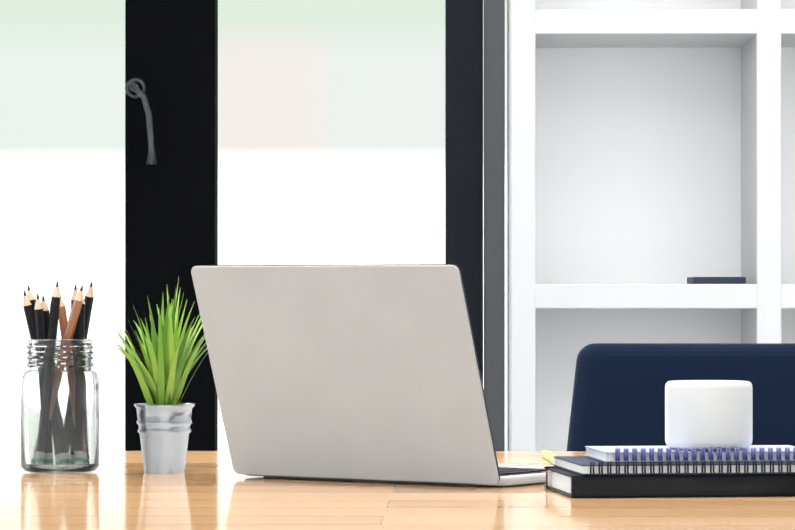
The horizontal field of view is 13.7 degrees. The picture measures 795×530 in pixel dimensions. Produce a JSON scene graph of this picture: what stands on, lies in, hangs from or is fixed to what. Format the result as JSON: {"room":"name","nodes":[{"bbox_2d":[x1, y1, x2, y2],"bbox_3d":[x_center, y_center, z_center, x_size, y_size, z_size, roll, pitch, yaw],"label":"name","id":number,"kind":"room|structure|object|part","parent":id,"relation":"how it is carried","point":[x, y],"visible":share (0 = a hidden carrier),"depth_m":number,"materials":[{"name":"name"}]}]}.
{"room":"office","nodes":[
{"label":"office","id":0,"kind":"room"},
{"bbox_2d":[507,0,508,450],"bbox_3d":[1.669,-0.468,7.407,2.845,2.900,0.120,0,0,1],"label":"wall","id":1,"kind":"structure","parent":0,"point":[507,225],"depth_m":7.40,"materials":[{"name":"white paint"}]},
{"bbox_2d":[0,0,506,450],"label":"window","id":2,"kind":"structure","parent":1,"relation":"in","point":[171,195],"depth_m":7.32,"materials":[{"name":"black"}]},
{"bbox_3d":[-0.565,-0.318,7.286,0.076,0.194,0.068,0,0,1],"label":"handle","id":3,"kind":"part","parent":2,"relation":"part of","materials":[{"name":"grey metal"}]},
{"bbox_3d":[-0.005,1.004,2.947,6.240,0.100,9.090,0,0,1],"label":"floor","id":4,"kind":"structure","parent":0,"visible":0},
{"bbox_2d":[0,451,794,529],"bbox_3d":[-0.003,0.579,3.058,2.000,0.750,1.306,0,0,1],"label":"desk","id":5,"kind":"object","parent":4,"relation":"on","point":[204,490],"visible":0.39,"depth_m":2.80,"materials":[{"name":"brown wood"}]},
{"bbox_2d":[21,281,98,472],"bbox_3d":[-0.336,0.111,3.294,0.078,0.190,0.078,0,0,1],"label":"jar","id":6,"kind":"object","parent":5,"relation":"on","point":[59,406],"visible":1,"depth_m":3.27,"materials":[{"name":"clear glass"}]},
{"bbox_2d":[109,279,206,472],"bbox_3d":[-0.228,0.109,3.293,0.127,0.194,0.142,0,0,1],"label":"potted plant","id":7,"kind":"object","parent":5,"relation":"on","point":[164,421],"visible":1,"depth_m":3.27,"materials":[{"name":"green plant"}]},
{"bbox_3d":[-0.232,0.172,3.291,0.061,0.068,0.061,0,0,1],"label":"pot","id":8,"kind":"part","parent":7,"relation":"part of","materials":[{"name":"metal"}]},
{"bbox_2d":[191,264,553,485],"bbox_3d":[0.010,0.103,3.173,0.304,0.204,0.289,0,0,34],"label":"laptop","id":9,"kind":"object","parent":5,"relation":"on","point":[364,373],"visible":0.9,"depth_m":3.08,"materials":[{"name":"metal"}]},
{"bbox_2d":[541,450,554,464],"bbox_3d":[0.162,0.203,3.511,0.009,0.008,0.175,30,-1,-1],"label":"pencil","id":10,"kind":"object","parent":5,"relation":"on","point":[547,455],"visible":0.62,"depth_m":3.49,"materials":[{"name":"yellow wood"}]},
{"bbox_2d":[542,466,794,497],"bbox_3d":[0.243,0.193,2.967,0.220,0.021,0.150,0,0,-7],"label":"notebook","id":11,"kind":"object","parent":5,"relation":"on","point":[567,483],"visible":0.85,"depth_m":2.89,"materials":[{"name":"black paper"}]},
{"bbox_2d":[554,456,794,474],"bbox_3d":[0.256,0.177,2.966,0.210,0.012,0.151,0,0,-7],"label":"spiral notebook","id":12,"kind":"object","parent":11,"relation":"on","point":[583,465],"visible":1,"depth_m":2.90,"materials":[{"name":"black paper"}]},
{"bbox_2d":[585,445,794,461],"bbox_3d":[0.272,0.168,2.980,0.190,0.012,0.119,0,0,-6],"label":"spiral notebook","id":13,"kind":"object","parent":12,"relation":"on","point":[667,453],"visible":1,"depth_m":2.92,"materials":[{"name":"white paper"}]},
{"bbox_2d":[665,380,752,449],"bbox_3d":[0.279,0.134,2.978,0.078,0.061,0.102,0,0,1],"label":"cup","id":14,"kind":"object","parent":13,"relation":"on","point":[708,414],"visible":0.96,"depth_m":2.93,"materials":[{"name":"white ceramic"}]},
{"bbox_2d":[509,0,794,450],"bbox_3d":[1.010,-0.050,6.928,1.549,2.057,0.400,0,0,1],"label":"shelf unit","id":15,"kind":"object","parent":4,"relation":"on","point":[651,171],"visible":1,"depth_m":7.13,"materials":[{"name":"white wood"}]},
{"bbox_3d":[0.260,-0.038,6.944,0.050,2.033,0.400,0,0,1],"label":"post","id":16,"kind":"part","parent":15,"relation":"part of","materials":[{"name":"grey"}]},
{"bbox_2d":[687,277,745,283],"bbox_3d":[0.659,0.032,6.855,0.107,0.014,0.200,0,0,1],"label":"book","id":17,"kind":"object","parent":15,"relation":"on","point":[690,280],"depth_m":6.76,"materials":[{"name":"blue paper"}]},
{"bbox_3d":[0.760,-0.038,6.934,0.050,2.033,0.400,0,0,1],"label":"post","id":18,"kind":"part","parent":15,"relation":"part of","materials":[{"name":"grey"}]},
{"bbox_2d":[567,343,794,450],"bbox_3d":[0.476,0.532,4.144,0.575,0.857,0.598,0,0,1],"label":"chair","id":19,"kind":"object","parent":4,"relation":"on","point":[618,397],"visible":0.44,"depth_m":4.34,"materials":[{"name":"blue fabric"}]}
]}

